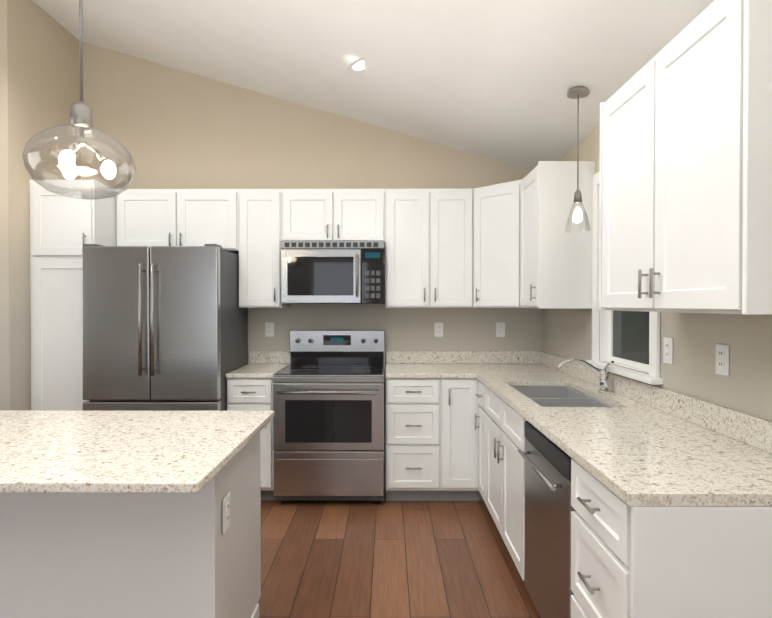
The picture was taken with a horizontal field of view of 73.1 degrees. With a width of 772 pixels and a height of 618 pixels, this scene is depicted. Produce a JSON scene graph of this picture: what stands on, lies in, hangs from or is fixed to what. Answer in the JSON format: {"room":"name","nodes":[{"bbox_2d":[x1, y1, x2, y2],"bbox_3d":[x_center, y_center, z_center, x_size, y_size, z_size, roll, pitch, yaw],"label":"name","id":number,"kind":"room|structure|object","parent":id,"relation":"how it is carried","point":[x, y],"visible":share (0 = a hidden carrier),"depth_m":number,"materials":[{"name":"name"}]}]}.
{"room":"kitchen","nodes":[
{"label":"kitchen","id":0,"kind":"room"},
{"bbox_2d":[0,0,79,409],"bbox_3d":[-2.535,-0.416,3.821,0.120,3.553,0.800,0,1,0],"label":"wall","id":1,"kind":"structure","parent":0,"point":[40,67],"depth_m":3.55,"materials":[{"name":"paint"}]},
{"bbox_2d":[80,42,539,475],"bbox_3d":[-2.398,-0.543,4.279,7.530,3.800,0.100,0,1,0],"label":"wall","id":2,"kind":"structure","parent":0,"point":[170,128],"depth_m":4.22,"materials":[{"name":"paint"}]},
{"bbox_2d":[116,189,239,253],"bbox_3d":[-1.562,-0.671,4.054,0.915,0.460,0.338,0,1,0],"label":"upper cabinet","id":3,"kind":"object","parent":2,"relation":"attached to","point":[145,217],"depth_m":3.89,"materials":[{"name":"white wood"}]},
{"bbox_2d":[236,189,289,307],"bbox_3d":[-0.942,-0.456,4.053,0.324,0.890,0.338,0,1,0],"label":"upper cabinet","id":4,"kind":"object","parent":2,"relation":"attached to","point":[261,210],"depth_m":3.89,"materials":[{"name":"white wood"}]},
{"bbox_2d":[265,322,273,336],"bbox_3d":[-0.943,0.167,4.223,0.072,0.116,0.009,0,1,0],"label":"electrical outlet","id":5,"kind":"object","parent":2,"relation":"attached to","point":[269,329],"visible":1,"depth_m":4.22,"materials":[{"name":"plastic"}]},
{"bbox_2d":[284,189,387,244],"bbox_3d":[-0.392,-0.701,4.048,0.774,0.400,0.338,0,1,0],"label":"upper cabinet","id":6,"kind":"object","parent":2,"relation":"attached to","point":[309,214],"depth_m":3.89,"materials":[{"name":"white wood"}]},
{"bbox_2d":[281,241,384,303],"bbox_3d":[-0.389,-0.269,3.984,0.757,0.458,0.470,0,1,0],"label":"microwave","id":7,"kind":"object","parent":6,"relation":"attached to","point":[332,272],"visible":1,"depth_m":3.80,"materials":[{"name":"silver metal"}]},
{"bbox_2d":[385,189,471,307],"bbox_3d":[0.326,-0.456,4.047,0.659,0.890,0.338,0,1,0],"label":"upper cabinet","id":8,"kind":"object","parent":2,"relation":"attached to","point":[428,251],"depth_m":3.88,"materials":[{"name":"white wood"}]},
{"bbox_2d":[434,323,442,336],"bbox_3d":[0.426,0.167,4.217,0.072,0.116,0.009,0,1,0],"label":"electrical outlet","id":9,"kind":"object","parent":2,"relation":"attached to","point":[438,329],"visible":1,"depth_m":4.22,"materials":[{"name":"plastic"}]},
{"bbox_2d":[496,323,504,336],"bbox_3d":[0.926,0.168,4.215,0.072,0.116,0.009,0,1,0],"label":"electrical outlet","id":10,"kind":"object","parent":2,"relation":"attached to","point":[500,329],"visible":1,"depth_m":4.21,"materials":[{"name":"plastic"}]},
{"bbox_2d":[33,0,714,169],"bbox_3d":[-2.414,-1.744,0.543,7.530,1.429,7.550,0,1,0],"label":"ceiling","id":11,"kind":"structure","parent":0,"point":[497,80],"depth_m":3.04,"materials":[{"name":"paint"}]},
{"bbox_2d":[22,0,135,199],"bbox_3d":[-1.093,-1.073,1.869,0.352,1.344,0.352,0,1,0],"label":"pendant light","id":12,"kind":"object","parent":11,"relation":"hanging from","point":[81,116],"visible":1,"depth_m":1.86,"materials":[{"name":"clear glass"}]},
{"bbox_2d":[347,57,364,72],"bbox_3d":[-0.147,-1.481,3.161,0.178,0.056,0.184,0,1,0],"label":"recessed light","id":13,"kind":"object","parent":11,"relation":"in","point":[356,65],"visible":0.65,"depth_m":3.15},
{"bbox_2d":[565,87,590,232],"bbox_3d":[1.010,-0.778,2.743,0.128,0.738,0.128,0,1,0],"label":"light","id":14,"kind":"object","parent":11,"relation":"hanging from","point":[577,92],"visible":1,"depth_m":2.74,"materials":[{"name":"clear glass"}]},
{"bbox_2d":[258,476,539,617],"bbox_3d":[-2.414,1.441,0.573,7.530,0.100,7.550,0,1,0],"label":"floor","id":15,"kind":"structure","parent":0,"point":[384,558],"depth_m":2.82,"materials":[{"name":"brown wood"}]},
{"bbox_2d":[30,180,116,410],"bbox_3d":[-2.247,0.230,3.903,0.450,2.259,0.662,0,1,0],"label":"pantry","id":16,"kind":"object","parent":15,"relation":"on","point":[64,230],"visible":0.35,"depth_m":3.61,"materials":[{"name":"white wood"}]},
{"bbox_2d":[0,422,268,617],"bbox_3d":[-1.509,0.935,2.035,1.927,0.884,0.676,0,1,0],"label":"kitchen island","id":17,"kind":"object","parent":15,"relation":"on","point":[111,514],"depth_m":1.71,"materials":[{"name":"paint"}]},
{"bbox_2d":[0,410,274,493],"bbox_3d":[-1.513,0.477,1.880,2.020,0.030,0.950,0,1,0],"label":"island countertop","id":18,"kind":"structure","parent":17,"relation":"on","point":[42,452],"depth_m":1.73,"materials":[{"name":"beige stone"}]},
{"bbox_2d":[223,493,229,533],"bbox_3d":[-0.550,0.705,1.803,0.009,0.116,0.072,0,1,0],"label":"electrical outlet","id":19,"kind":"object","parent":17,"relation":"attached to","point":[226,512],"visible":0.98,"depth_m":1.79,"materials":[{"name":"plastic"}]},
{"bbox_2d":[82,244,247,410],"bbox_3d":[-1.560,0.463,3.795,0.900,1.794,0.821,0,1,0],"label":"fridge","id":20,"kind":"object","parent":15,"relation":"on","point":[164,328],"visible":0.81,"depth_m":3.44,"materials":[{"name":"silver metal"}]},
{"bbox_2d":[227,378,274,499],"bbox_3d":[-0.942,0.917,3.904,0.325,0.884,0.662,0,1,0],"label":"base cabinet","id":21,"kind":"object","parent":15,"relation":"on","point":[249,394],"visible":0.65,"depth_m":3.61,"materials":[{"name":"white wood"}]},
{"bbox_2d":[226,351,289,377],"bbox_3d":[-0.941,0.408,3.911,0.328,0.130,0.638,0,1,0],"label":"countertop","id":22,"kind":"structure","parent":21,"relation":"on","point":[263,364],"depth_m":4.07,"materials":[{"name":"stone"}]},
{"bbox_2d":[273,330,384,503],"bbox_3d":[-0.390,0.765,3.844,0.760,1.189,0.738,0,1,0],"label":"range","id":23,"kind":"object","parent":15,"relation":"on","point":[329,416],"visible":1,"depth_m":3.55,"materials":[{"name":"silver metal"}]},
{"bbox_2d":[386,378,441,500],"bbox_3d":[0.190,0.917,3.916,0.380,0.884,0.628,0,1,0],"label":"base cabinet","id":24,"kind":"object","parent":15,"relation":"on","point":[431,443],"depth_m":3.61,"materials":[{"name":"white wood"}]},
{"bbox_2d":[385,351,469,377],"bbox_3d":[0.301,0.408,3.906,0.608,0.130,0.638,0,1,0],"label":"countertop","id":25,"kind":"structure","parent":24,"relation":"on","point":[399,364],"depth_m":4.14,"materials":[{"name":"stone"}]},
{"bbox_2d":[442,378,481,500],"bbox_3d":[0.510,0.917,3.915,0.260,0.884,0.628,0,1,0],"label":"base cabinet","id":26,"kind":"object","parent":15,"relation":"on","point":[460,404],"depth_m":3.61,"materials":[{"name":"white wood"}]},
{"bbox_2d":[518,421,575,617],"bbox_3d":[0.915,0.943,2.079,0.664,0.867,0.594,0,1,0],"label":"dishwasher","id":27,"kind":"object","parent":15,"relation":"on","point":[549,508],"visible":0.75,"depth_m":2.03,"materials":[{"name":"silver metal"}]},
{"bbox_2d":[475,381,771,617],"bbox_3d":[0.926,0.931,2.466,0.662,0.884,2.301,0,1,0],"label":"base cabinet","id":28,"kind":"object","parent":15,"relation":"on","point":[627,561],"visible":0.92,"depth_m":1.31,"materials":[{"name":"white wood"}]},
{"bbox_2d":[486,351,541,354],"bbox_3d":[0.935,0.408,3.903,0.360,0.130,0.638,0,1,0],"label":"countertop","id":29,"kind":"structure","parent":28,"relation":"on","point":[487,352],"depth_m":4.20,"materials":[{"name":"stone"}]},
{"bbox_2d":[466,351,771,505],"bbox_3d":[0.929,0.419,2.768,0.658,0.130,2.908,0,1,0],"label":"countertop","id":30,"kind":"structure","parent":28,"relation":"on","point":[639,443],"depth_m":1.85,"materials":[{"name":"stone"}]},
{"bbox_2d":[513,387,611,406],"bbox_3d":[0.931,0.585,2.836,0.396,0.200,0.796,0,1,0],"label":"sink","id":31,"kind":"object","parent":30,"relation":"in","point":[555,396],"visible":0.17,"depth_m":2.97,"materials":[{"name":"metal"}]},
{"bbox_2d":[556,359,613,392],"bbox_3d":[1.070,0.361,2.805,0.296,0.184,0.120,0,1,0],"label":"faucet","id":32,"kind":"object","parent":30,"relation":"on","point":[603,374],"visible":1,"depth_m":2.82,"materials":[{"name":"silver metal"}]},
{"bbox_2d":[540,126,771,420],"bbox_3d":[1.301,0.136,0.550,0.100,2.510,7.320,0,1,0],"label":"wall","id":33,"kind":"structure","parent":0,"point":[565,333],"depth_m":2.08,"materials":[{"name":"paint"}]},
{"bbox_2d":[472,181,519,307],"bbox_3d":[0.793,-0.444,3.745,0.284,0.848,0.283,0,1,0],"label":"upper cabinet","id":34,"kind":"object","parent":33,"relation":"attached to","point":[512,244],"depth_m":3.74,"materials":[{"name":"white wood"}]},
{"bbox_2d":[516,161,594,308],"bbox_3d":[1.092,-0.450,3.376,0.338,0.890,0.457,0,1,0],"label":"upper cabinet","id":35,"kind":"object","parent":33,"relation":"attached to","point":[556,264],"depth_m":3.15,"materials":[{"name":"white wood"}]},
{"bbox_2d":[586,171,662,384],"bbox_3d":[1.283,-0.229,2.752,0.155,1.140,0.780,0,1,0],"label":"window","id":36,"kind":"structure","parent":33,"relation":"in","point":[630,339],"depth_m":2.88,"materials":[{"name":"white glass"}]},
{"bbox_2d":[663,337,672,363],"bbox_3d":[1.252,0.185,2.315,0.009,0.116,0.072,0,1,0],"label":"electrical outlet","id":37,"kind":"object","parent":33,"relation":"attached to","point":[667,350],"visible":1,"depth_m":2.31,"materials":[{"name":"plastic"}]},
{"bbox_2d":[599,0,771,314],"bbox_3d":[1.068,-0.435,1.780,0.372,0.890,0.926,0,1,0],"label":"upper cabinet","id":38,"kind":"object","parent":33,"relation":"attached to","point":[685,202],"visible":1,"depth_m":1.55,"materials":[{"name":"white wood"}]},
{"bbox_2d":[716,343,728,375],"bbox_3d":[1.250,0.189,1.940,0.009,0.116,0.072,0,1,0],"label":"electrical outlet","id":39,"kind":"object","parent":33,"relation":"attached to","point":[722,359],"visible":1,"depth_m":1.93,"materials":[{"name":"plastic"}]}
]}

